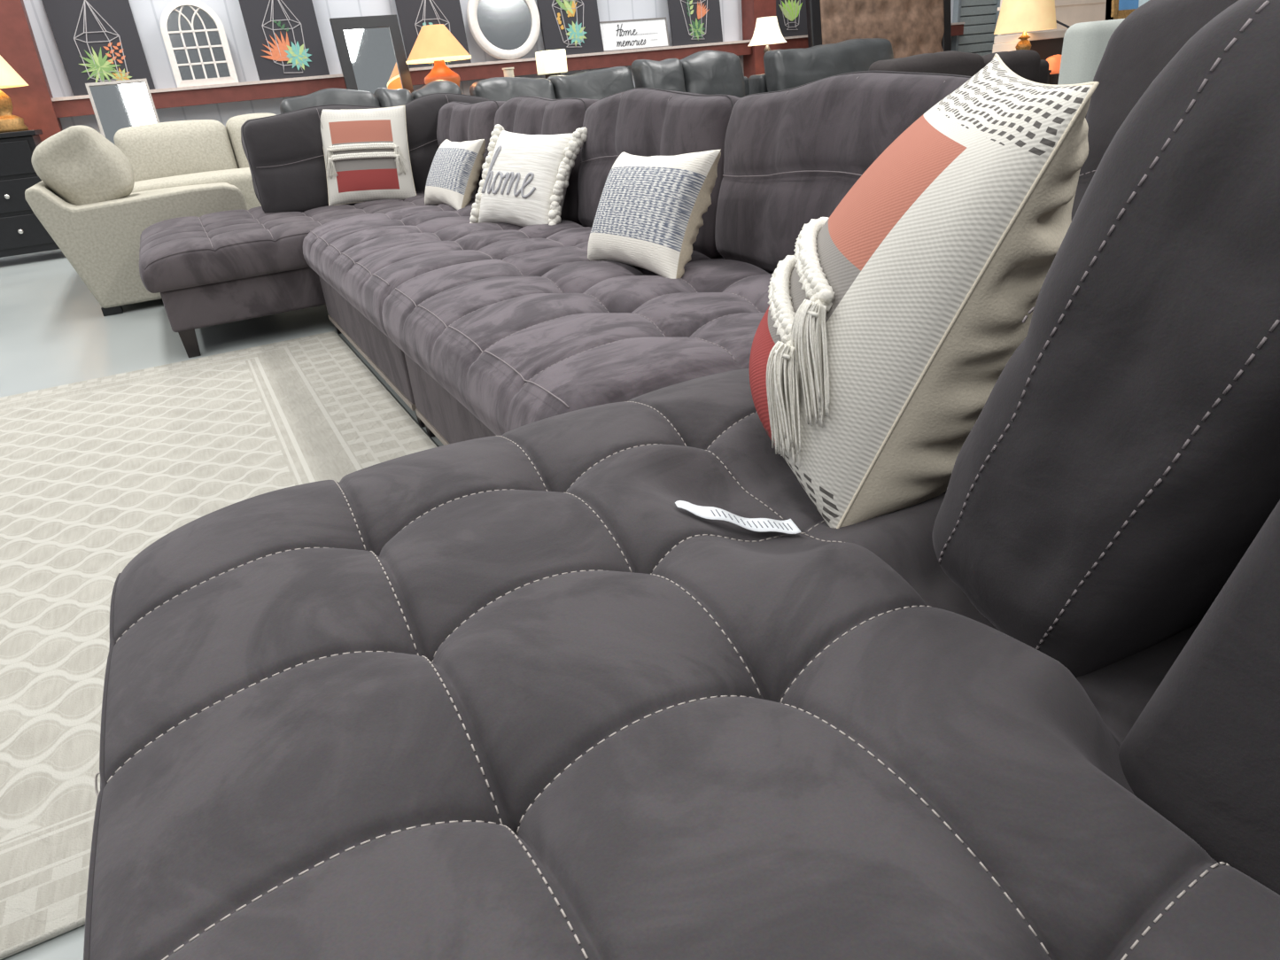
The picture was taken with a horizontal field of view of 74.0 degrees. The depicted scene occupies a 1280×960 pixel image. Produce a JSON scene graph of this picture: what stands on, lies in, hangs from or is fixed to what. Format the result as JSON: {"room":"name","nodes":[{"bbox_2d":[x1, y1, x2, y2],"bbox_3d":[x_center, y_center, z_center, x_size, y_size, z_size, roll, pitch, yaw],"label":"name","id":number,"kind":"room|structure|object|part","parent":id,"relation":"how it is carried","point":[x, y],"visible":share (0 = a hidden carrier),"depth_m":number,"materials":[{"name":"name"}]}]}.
{"room":"store","nodes":[
{"label":"store","id":0,"kind":"room"},
{"bbox_2d":[0,248,443,959],"bbox_3d":[2.257,-1.587,5.308,21.000,0.100,12.600,-17,28,-23],"label":"floor","id":1,"kind":"structure","parent":0,"point":[54,331],"depth_m":4.40,"materials":[{"name":"concrete"}]},
{"bbox_2d":[0,129,59,257],"bbox_3d":[-5.594,-2.315,7.111,1.300,1.020,0.628,-17,28,-23],"label":"dresser","id":2,"kind":"object","parent":1,"relation":"on","point":[21,232],"visible":0.64,"depth_m":7.03,"materials":[{"name":"black paint"}]},
{"bbox_2d":[0,54,28,132],"bbox_3d":[-5.258,-3.168,6.937,0.480,0.605,0.480,-17,28,-23],"label":"table lamp","id":3,"kind":"object","parent":2,"relation":"on","point":[9,77],"visible":0.94,"depth_m":6.94,"materials":[{"name":"gold metal"}]},
{"bbox_3d":[-5.272,-3.319,6.865,0.480,0.270,0.480,-17,28,-23],"label":"lamp shade","id":4,"kind":"part","parent":3,"relation":"part of","materials":[{"name":"beige fabric"}]},
{"bbox_3d":[-5.233,-2.588,6.877,0.560,0.250,0.020,-17,28,-23],"label":"drawer","id":5,"kind":"part","parent":2,"relation":"part of","materials":[{"name":"black paint"}]},
{"bbox_3d":[-5.209,-2.337,6.997,0.560,0.250,0.020,-17,28,-23],"label":"drawer","id":6,"kind":"part","parent":2,"relation":"part of","materials":[{"name":"black paint"}]},
{"bbox_3d":[-5.184,-2.085,7.117,0.560,0.250,0.020,-17,28,-23],"label":"drawer","id":7,"kind":"part","parent":2,"relation":"part of","materials":[{"name":"black paint"}]},
{"bbox_2d":[85,78,159,145],"bbox_3d":[-4.283,-2.708,7.318,0.460,1.339,0.346,-17,28,-23],"label":"framed mirror","id":8,"kind":"object","parent":1,"relation":"on","point":[116,104],"visible":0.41,"depth_m":7.19,"materials":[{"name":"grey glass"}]},
{"bbox_2d":[24,113,276,316],"bbox_3d":[-3.103,-1.943,5.872,1.620,0.985,2.200,-17,28,-23],"label":"sectional","id":9,"kind":"object","parent":1,"relation":"on","point":[195,167],"visible":0.53,"depth_m":4.96,"materials":[{"name":"beige fabric"}]},
{"bbox_2d":[31,125,134,205],"bbox_3d":[-3.317,-1.859,5.085,0.488,0.482,0.679,-17,28,-23],"label":"cushion","id":10,"kind":"object","parent":9,"relation":"on","point":[79,164],"visible":0.8,"depth_m":4.82,"materials":[{"name":"beige fabric"}]},
{"bbox_3d":[-3.101,-1.002,4.991,0.100,0.050,0.080,-17,28,-23],"label":"leg","id":11,"kind":"part","parent":9,"relation":"part of","materials":[{"name":"black paint"}]},
{"bbox_3d":[-2.875,-1.443,5.022,1.080,0.686,0.260,-17,28,-23],"label":"arm","id":12,"kind":"part","parent":9,"relation":"part of"},
{"bbox_3d":[-3.058,-1.634,5.641,0.850,0.559,1.030,-17,28,-23],"label":"seat","id":13,"kind":"part","parent":9,"relation":"part of","materials":[{"name":"beige fabric"}]},
{"bbox_3d":[-3.159,-1.976,6.330,1.340,0.599,0.620,-17,28,-23],"label":"seat","id":14,"kind":"part","parent":9,"relation":"part of","materials":[{"name":"beige fabric"}]},
{"bbox_2d":[0,331,437,959],"bbox_3d":[-2.008,0.224,2.245,2.915,0.012,3.165,-17,28,-23],"label":"area rug","id":15,"kind":"object","parent":1,"relation":"on","point":[94,473],"visible":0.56,"depth_m":2.49,"materials":[{"name":"beige carpet"}]},
{"bbox_2d":[139,191,438,357],"bbox_3d":[-1.558,-1.429,4.654,2.142,0.840,1.400,-17,28,-23],"label":"chaise","id":16,"kind":"object","parent":1,"relation":"on","point":[225,267],"visible":0.41,"depth_m":3.92,"materials":[{"name":"grey fabric"}]},
{"bbox_3d":[-2.079,-0.637,3.928,0.070,0.130,0.070,-17,28,-23],"label":"leg","id":17,"kind":"part","parent":16,"relation":"part of","materials":[{"name":"brown wood"}]},
{"bbox_2d":[240,104,381,213],"bbox_3d":[-1.741,-1.771,4.701,0.790,0.549,0.288,-18,28,-24],"label":"cushion","id":18,"kind":"object","parent":16,"relation":"on","point":[283,152],"visible":0.5,"depth_m":4.52,"materials":[{"name":"grey fabric"}]},
{"bbox_2d":[320,105,416,205],"bbox_3d":[-1.488,-1.770,4.634,0.492,0.514,0.241,-10,26,-8],"label":"throw pillow","id":19,"kind":"object","parent":16,"relation":"on","point":[366,151],"visible":0.98,"depth_m":4.57,"materials":[{"name":"fabric"}]},
{"bbox_2d":[403,93,488,191],"bbox_3d":[-1.122,-1.978,5.002,0.612,0.554,0.294,-16,28,-22],"label":"cushion","id":20,"kind":"object","parent":16,"relation":"on","point":[422,112],"visible":0.3,"depth_m":4.82,"materials":[{"name":"grey fabric"}]},
{"bbox_2d":[424,139,485,209],"bbox_3d":[-0.909,-1.493,4.149,0.234,0.310,0.496,-19,29,-26],"label":"throw pillow","id":21,"kind":"object","parent":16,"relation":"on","point":[453,174],"visible":0.98,"depth_m":4.00,"materials":[{"name":"fabric"}]},
{"bbox_2d":[436,100,505,198],"bbox_3d":[-0.863,-1.761,4.561,0.320,0.512,0.962,-17,28,-22],"label":"cushion","id":22,"kind":"object","parent":16,"relation":"on","point":[457,121],"visible":0.34,"depth_m":4.34,"materials":[{"name":"grey fabric"}]},
{"bbox_2d":[279,79,462,113],"bbox_3d":[-2.216,-2.889,7.547,1.710,1.150,0.980,-17,28,-23],"label":"leather sofa","id":23,"kind":"object","parent":1,"relation":"on","point":[383,97],"visible":0.16,"depth_m":7.27,"materials":[{"name":"black leather"}]},
{"bbox_2d":[329,14,413,93],"bbox_3d":[-2.532,-3.654,8.474,0.640,1.738,0.329,-17,28,-23],"label":"framed mirror","id":24,"kind":"object","parent":1,"relation":"on","point":[370,50],"visible":0.41,"depth_m":8.30,"materials":[{"name":"paint"}]},
{"bbox_3d":[-2.533,-3.654,8.475,0.460,1.575,0.012,-17,18,-23],"label":"glass","id":25,"kind":"part","parent":24,"relation":"part of","materials":[{"name":"mirror"}]},
{"bbox_2d":[302,198,591,427],"bbox_3d":[-0.551,-1.004,3.562,1.462,0.840,1.721,-17,28,-23],"label":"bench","id":26,"kind":"object","parent":1,"relation":"on","point":[359,260],"visible":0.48,"depth_m":3.13,"materials":[{"name":"grey fabric"}]},
{"bbox_3d":[-1.116,-0.513,3.442,0.017,0.022,1.596,-17,28,-23],"label":"trim","id":27,"kind":"part","parent":26,"relation":"part of","materials":[{"name":"grey fabric"}]},
{"bbox_3d":[-0.723,-0.228,2.846,0.060,0.090,0.060,-17,28,-23],"label":"leg","id":28,"kind":"part","parent":26,"relation":"part of","materials":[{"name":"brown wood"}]},
{"bbox_2d":[469,124,587,227],"bbox_3d":[-0.449,-1.174,3.346,0.568,0.419,0.246,19,35,42],"label":"throw pillow","id":29,"kind":"object","parent":26,"relation":"on","point":[524,182],"visible":0.97,"depth_m":3.24,"materials":[{"name":"white fabric"}]},
{"bbox_3d":[-0.421,-1.172,3.379,0.472,0.395,0.085,22,9,40],"label":"panel","id":30,"kind":"part","parent":29,"relation":"part of","materials":[{"name":"white fabric"}]},
{"bbox_2d":[493,95,598,134],"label":"cushion","id":31,"kind":"object","parent":26,"relation":"on","point":[528,115],"depth_m":3.54,"materials":[{"name":"grey fabric"}]},
{"bbox_2d":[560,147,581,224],"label":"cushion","id":32,"kind":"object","parent":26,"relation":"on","point":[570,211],"depth_m":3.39,"materials":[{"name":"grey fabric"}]},
{"bbox_2d":[577,87,741,258],"bbox_3d":[0.077,-1.075,2.935,0.329,0.518,1.000,-16,27,-21],"label":"cushion","id":33,"kind":"object","parent":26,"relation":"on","point":[640,121],"visible":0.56,"depth_m":2.74,"materials":[{"name":"grey fabric"}]},
{"bbox_2d":[469,66,634,101],"bbox_3d":[-0.730,-3.353,8.222,1.676,1.088,0.960,-17,28,-23],"label":"leather sofa","id":34,"kind":"object","parent":1,"relation":"on","point":[595,84],"visible":0.28,"depth_m":8.02,"materials":[{"name":"black leather"}]},
{"bbox_2d":[381,241,773,445],"bbox_3d":[0.161,-0.484,2.330,1.463,0.840,1.459,-17,28,-23],"label":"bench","id":35,"kind":"object","parent":1,"relation":"on","point":[490,347],"visible":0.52,"depth_m":1.96,"materials":[{"name":"grey fabric"}]},
{"bbox_3d":[-0.671,-0.191,2.756,0.060,0.090,0.060,-17,28,-23],"label":"leg","id":36,"kind":"part","parent":35,"relation":"part of","materials":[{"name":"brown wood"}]},
{"bbox_3d":[-0.404,0.007,2.210,0.017,0.022,1.335,-17,28,-23],"label":"trim","id":37,"kind":"part","parent":35,"relation":"part of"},
{"bbox_2d":[587,149,721,279],"bbox_3d":[0.021,-0.750,2.385,0.233,0.330,0.541,-18,28,-25],"label":"throw pillow","id":38,"kind":"object","parent":35,"relation":"on","point":[650,210],"visible":0.93,"depth_m":2.23,"materials":[{"name":"fabric"}]},
{"bbox_3d":[0.056,-0.742,2.408,0.085,0.352,0.534,13,11,-33],"label":"panel","id":39,"kind":"part","parent":38,"relation":"part of","materials":[{"name":"fabric"}]},
{"bbox_2d":[714,70,1086,272],"bbox_3d":[0.561,-0.723,2.098,0.326,0.518,1.085,-18,28,-25],"label":"cushion","id":40,"kind":"object","parent":35,"relation":"on","point":[793,155],"visible":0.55,"depth_m":2.11,"materials":[{"name":"grey fabric"}]},
{"bbox_2d":[83,368,1279,959],"bbox_3d":[0.511,0.081,1.077,2.140,0.840,1.392,-17,28,-23],"label":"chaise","id":41,"kind":"object","parent":1,"relation":"on","point":[506,696],"visible":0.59,"depth_m":0.69,"materials":[{"name":"grey fabric"}]},
{"bbox_2d":[674,500,801,534],"bbox_3d":[0.122,0.045,1.060,0.154,0.047,0.032,-4,25,3],"label":"tag","id":42,"kind":"object","parent":41,"relation":"on","point":[711,513],"visible":1,"depth_m":1.06,"materials":[{"name":"white paper"}]},
{"bbox_2d":[710,509,792,530],"bbox_3d":[0.140,0.050,1.063,0.101,0.030,0.017,-4,25,3],"label":"print","id":43,"kind":"object","parent":42,"relation":"attached to","point":[748,523],"depth_m":1.06},
{"bbox_2d":[749,53,1099,528],"bbox_3d":[0.344,-0.269,1.156,0.398,0.534,0.499,3,27,17],"label":"throw pillow","id":44,"kind":"object","parent":41,"relation":"on","point":[895,317],"visible":0.9,"depth_m":0.98,"materials":[{"name":"fabric"}]},
{"bbox_3d":[0.459,-0.237,1.146,0.175,0.553,0.500,22,31,-1],"label":"panel","id":45,"kind":"part","parent":44,"relation":"part of","materials":[{"name":"beige fabric"}]},
{"bbox_2d":[931,0,1279,677],"bbox_3d":[0.665,-0.148,0.832,0.660,0.648,0.425,-18,28,-24],"label":"cushion","id":46,"kind":"object","parent":41,"relation":"on","point":[1121,464],"visible":0.94,"depth_m":0.67,"materials":[{"name":"grey fabric"}]},
{"bbox_2d":[1071,0,1238,220],"bbox_3d":[0.983,-0.409,1.165,0.338,0.672,0.791,-18,28,-25],"label":"cushion","id":47,"kind":"object","parent":41,"relation":"on","point":[1144,42],"visible":0.21,"depth_m":1.30,"materials":[{"name":"grey fabric"}]},
{"bbox_3d":[1.054,0.003,0.782,1.335,0.540,0.428,-17,28,-23],"label":"frame","id":48,"kind":"part","parent":41,"relation":"part of","materials":[{"name":"grey fabric"}]},
{"bbox_2d":[631,50,749,97],"bbox_3d":[0.690,-3.808,8.839,1.470,1.189,0.980,-17,28,-23],"label":"leather sofa","id":49,"kind":"object","parent":1,"relation":"on","point":[703,72],"visible":0.27,"depth_m":8.58,"materials":[{"name":"black leather"}]},
{"bbox_3d":[0.518,-3.996,9.091,1.430,0.480,0.280,-17,28,-23],"label":"frame","id":50,"kind":"part","parent":49,"relation":"part of","materials":[{"name":"grey leather"}]},
{"bbox_2d":[748,38,893,94],"bbox_3d":[2.318,-4.325,9.574,2.010,1.145,0.960,-17,28,-23],"label":"leather sofa","id":51,"kind":"object","parent":1,"relation":"on","point":[789,68],"visible":0.34,"depth_m":9.20,"materials":[{"name":"black leather"}]},
{"bbox_3d":[2.152,-4.503,9.822,2.010,0.480,0.280,-17,28,-23],"label":"frame","id":52,"kind":"part","parent":51,"relation":"part of","materials":[{"name":"grey leather"}]},
{"bbox_2d":[806,0,951,58],"bbox_3d":[3.052,-5.447,10.681,2.260,2.095,0.315,-17,28,-23],"label":"headboard","id":53,"kind":"object","parent":1,"relation":"on","point":[912,27],"visible":0.37,"depth_m":10.52,"materials":[{"name":"brown fabric"}]},
{"bbox_2d":[868,49,1049,84],"bbox_3d":[3.173,-3.555,8.021,2.388,0.946,1.000,-17,28,-23],"label":"sofa","id":54,"kind":"object","parent":1,"relation":"on","point":[1027,64],"visible":0.22,"depth_m":7.61,"materials":[{"name":"fabric"}]},
{"bbox_2d":[992,0,1106,85],"bbox_3d":[5.600,-5.668,11.016,2.420,1.750,0.540,-17,28,-23],"label":"electric fireplace","id":55,"kind":"object","parent":1,"relation":"on","point":[1048,43],"visible":0.19,"depth_m":10.71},
{"bbox_3d":[5.495,-6.227,10.990,2.320,0.705,0.100,-17,28,-23],"label":"overmantel panel","id":56,"kind":"part","parent":55,"relation":"part of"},
{"bbox_2d":[1047,69,1051,84],"bbox_3d":[4.585,-4.576,10.250,0.500,0.620,0.400,-17,28,-23],"label":"table","id":57,"kind":"object","parent":1,"relation":"on","point":[1050,71],"visible":0.14,"depth_m":10.08,"materials":[{"name":"brown wood"}]},
{"bbox_2d":[993,0,1056,50],"bbox_3d":[4.526,-5.237,9.999,0.680,0.795,0.680,-17,28,-23],"label":"table lamp","id":58,"kind":"object","parent":57,"relation":"on","point":[1015,16],"visible":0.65,"depth_m":9.70,"materials":[{"name":"beige fabric"}]},
{"bbox_3d":[4.508,-5.432,9.905,0.680,0.360,0.680,-17,28,-23],"label":"lamp shade","id":59,"kind":"part","parent":58,"relation":"part of","materials":[{"name":"beige fabric"}]},
{"bbox_2d":[1049,73,1059,85],"bbox_3d":[5.133,-4.772,10.620,0.280,0.560,0.240,-17,28,-23],"label":"plant stand","id":60,"kind":"object","parent":1,"relation":"on","point":[1052,78],"visible":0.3,"depth_m":10.39,"materials":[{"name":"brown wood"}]},
{"bbox_3d":[5.080,-4.697,10.510,0.040,0.530,0.040,-17,28,-23],"label":"leg","id":61,"kind":"part","parent":60,"relation":"part of","materials":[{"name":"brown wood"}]},
{"bbox_2d":[1046,54,1061,74],"bbox_3d":[5.095,-5.110,10.456,0.259,0.225,0.169,-17,28,-23],"label":"lamp","id":62,"kind":"object","parent":60,"relation":"on","point":[1054,61],"visible":0.66,"depth_m":10.38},
{"bbox_2d":[1055,19,1070,28],"bbox_3d":[5.526,-5.240,10.698,1.655,1.235,0.023,-17,28,-23],"label":"lamp cord","id":63,"kind":"object","parent":1,"relation":"on","point":[1058,21],"visible":0.11,"depth_m":10.34,"materials":[{"name":"black plastic"}]},
{"bbox_2d":[1057,18,1124,85],"bbox_3d":[3.515,-2.705,6.049,0.800,1.055,0.789,-17,28,-23],"label":"armchair","id":64,"kind":"object","parent":1,"relation":"on","point":[1084,43],"visible":0.15,"depth_m":5.89,"materials":[{"name":"grey fabric"}]},
{"bbox_3d":[-1.009,-3.573,8.817,0.860,1.020,0.300,-17,28,-23],"label":"console table","id":65,"kind":"object","parent":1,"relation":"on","visible":0},
{"bbox_2d":[502,67,514,77],"bbox_3d":[-1.301,-4.019,8.447,0.120,0.150,0.120,-17,28,-23],"label":"candle cup","id":66,"kind":"object","parent":65,"relation":"on","point":[508,72],"visible":0.7,"depth_m":8.40,"materials":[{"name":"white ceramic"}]},
{"bbox_2d":[535,48,567,78],"bbox_3d":[-0.894,-4.201,8.606,0.240,0.270,0.240,-17,28,-23],"label":"lamp","id":67,"kind":"object","parent":65,"relation":"on","point":[554,62],"visible":0.98,"depth_m":8.51,"materials":[{"name":"white fabric"}]},
{"bbox_3d":[-1.852,-3.271,8.518,0.540,0.880,0.400,-17,28,-23],"label":"end table","id":68,"kind":"object","parent":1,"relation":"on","visible":0},
{"bbox_2d":[405,23,471,86],"bbox_3d":[-1.920,-3.971,8.159,0.616,0.700,0.616,-17,28,-23],"label":"table lamp","id":69,"kind":"object","parent":68,"relation":"on","point":[436,44],"visible":0.7,"depth_m":7.93,"materials":[{"name":"fabric"}]},
{"bbox_3d":[-1.938,-4.158,8.069,0.612,0.285,0.612,-17,28,-23],"label":"lamp shade","id":70,"kind":"part","parent":69,"relation":"part of","materials":[{"name":"beige fabric"}]},
{"bbox_3d":[1.569,-4.423,10.354,0.460,0.780,0.400,-17,28,-23],"label":"end table","id":71,"kind":"object","parent":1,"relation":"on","visible":0},
{"bbox_2d":[747,15,786,53],"bbox_3d":[1.505,-5.082,10.039,0.460,0.685,0.460,-17,28,-23],"label":"table lamp","id":72,"kind":"object","parent":71,"relation":"on","point":[767,31],"visible":0.69,"depth_m":9.83,"materials":[{"name":"white fabric"}]},
{"bbox_3d":[4.595,-3.531,7.580,1.650,1.035,0.370,-17,28,-23],"label":"cabinet","id":73,"kind":"object","parent":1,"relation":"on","visible":0},
{"bbox_2d":[1105,0,1149,20],"bbox_3d":[4.439,-4.316,7.065,1.560,0.853,0.158,-17,28,-23],"label":"gilt seascape","id":74,"kind":"object","parent":73,"relation":"on","point":[1114,9],"visible":0.15,"depth_m":6.91,"materials":[{"name":"gold metal"}]},
{"bbox_3d":[4.439,-4.316,7.065,1.560,0.850,0.070,-17,22,-23],"label":"frame","id":75,"kind":"part","parent":74,"relation":"part of","materials":[{"name":"gold metal"}]},
{"bbox_2d":[1138,0,1149,7],"bbox_3d":[4.432,-4.320,7.078,1.416,0.706,0.020,-17,22,-23],"label":"picture","id":76,"kind":"object","parent":74,"relation":"attached to","point":[1140,2],"depth_m":7.02},
{"bbox_2d":[23,0,1061,133],"bbox_3d":[-0.872,-5.669,9.474,21.000,4.200,0.120,-17,28,-23],"label":"wall","id":77,"kind":"structure","parent":0,"point":[146,13],"depth_m":8.36,"materials":[{"name":"grey paint"}]},
{"bbox_2d":[0,0,62,141],"bbox_3d":[-5.468,-4.001,7.262,0.520,3.900,0.298,-17,28,-23],"label":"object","id":78,"kind":"structure","parent":77,"relation":"attached to","point":[32,103],"depth_m":7.38,"materials":[{"name":"red paint"}]},
{"bbox_2d":[51,39,752,117],"bbox_3d":[-2.026,-4.373,9.135,7.660,0.162,0.233,-17,28,-23],"label":"trim","id":79,"kind":"structure","parent":77,"relation":"attached to","point":[75,105],"depth_m":8.55,"materials":[{"name":"red wood"}]},
{"bbox_2d":[41,0,155,95],"bbox_3d":[-4.875,-3.992,7.629,0.665,0.948,0.138,-17,28,-23],"label":"painting","id":80,"kind":"object","parent":79,"relation":"on","point":[97,41],"visible":0.93,"depth_m":7.63,"materials":[{"name":"grey fabric"}]},
{"bbox_2d":[160,0,238,87],"bbox_3d":[-4.168,-4.111,7.984,0.540,0.730,0.097,-17,28,-23],"label":"mirror","id":81,"kind":"object","parent":79,"relation":"on","point":[194,36],"visible":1,"depth_m":7.98,"materials":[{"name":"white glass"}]},
{"bbox_3d":[-4.170,-4.112,7.986,0.440,0.629,0.001,-17,24,-23],"label":"glass","id":82,"kind":"part","parent":81,"relation":"part of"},
{"bbox_2d":[238,0,329,80],"bbox_3d":[-3.478,-4.426,8.254,0.665,0.948,0.137,-17,28,-23],"label":"painting","id":83,"kind":"object","parent":79,"relation":"on","point":[284,36],"visible":1,"depth_m":8.28,"materials":[{"name":"grey fabric"}]},
{"bbox_2d":[395,0,471,68],"bbox_3d":[-2.173,-4.808,8.843,0.670,0.994,0.144,-17,28,-23],"label":"painting","id":84,"kind":"object","parent":79,"relation":"on","point":[413,14],"visible":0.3,"depth_m":8.82,"materials":[{"name":"grey fabric"}]},
{"bbox_2d":[466,0,540,60],"bbox_3d":[-1.459,-4.971,9.158,0.810,0.806,0.146,-17,28,-23],"label":"round mirror","id":85,"kind":"object","parent":79,"relation":"on","point":[505,29],"visible":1,"depth_m":9.18,"materials":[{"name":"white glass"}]},
{"bbox_3d":[-1.463,-4.976,9.163,0.660,0.660,0.012,-17,22,-23],"label":"glass","id":86,"kind":"part","parent":85,"relation":"part of","materials":[{"name":"mirror"}]},
{"bbox_2d":[536,0,604,54],"bbox_3d":[-0.798,-5.258,9.454,0.710,0.948,0.134,-17,28,-23],"label":"painting","id":87,"kind":"object","parent":79,"relation":"on","point":[572,26],"visible":0.94,"depth_m":9.50,"materials":[{"name":"grey fabric"}]},
{"bbox_2d":[599,16,669,52],"bbox_3d":[-0.066,-5.185,9.890,0.890,0.316,0.077,-17,28,-23],"label":"sign","id":88,"kind":"object","parent":79,"relation":"on","point":[640,33],"visible":1,"depth_m":9.88,"materials":[{"name":"white"}]},
{"bbox_2d":[667,0,722,46],"bbox_3d":[0.638,-5.703,10.095,0.700,0.948,0.136,-17,28,-23],"label":"painting","id":89,"kind":"object","parent":79,"relation":"on","point":[691,21],"visible":1,"depth_m":10.15,"materials":[{"name":"grey fabric"}]},
{"bbox_2d":[741,0,776,77],"bbox_3d":[1.418,-6.133,10.331,0.330,3.900,0.318,-17,28,-23],"label":"trim","id":90,"kind":"structure","parent":77,"relation":"attached to","point":[751,10],"depth_m":10.52,"materials":[{"name":"red wood"}]},
{"bbox_2d":[776,22,964,49],"bbox_3d":[3.055,-5.950,11.407,3.330,0.162,0.233,-17,28,-23],"label":"trim","id":91,"kind":"structure","parent":77,"relation":"attached to","point":[798,42],"depth_m":10.85,"materials":[{"name":"red wood"}]},
{"bbox_2d":[775,0,807,37],"bbox_3d":[1.872,-6.087,10.648,0.630,0.948,0.134,-17,28,-23],"label":"painting","id":92,"kind":"object","parent":91,"relation":"on","point":[791,15],"visible":0.73,"depth_m":10.72,"materials":[{"name":"grey fabric"}]},
{"bbox_2d":[958,0,997,55],"bbox_3d":[4.828,-6.793,12.177,0.750,2.868,0.067,-17,28,-23],"label":"door","id":93,"kind":"structure","parent":77,"relation":"in","point":[990,9],"depth_m":12.27,"materials":[{"name":"grey wood"}]},
{"bbox_2d":[951,0,1005,51],"bbox_3d":[4.880,-6.932,12.118,0.970,3.200,0.118,-17,28,-23],"label":"trim","id":94,"kind":"structure","parent":77,"relation":"attached to","point":[957,4],"depth_m":12.13,"materials":[{"name":"grey wood"}]}
]}

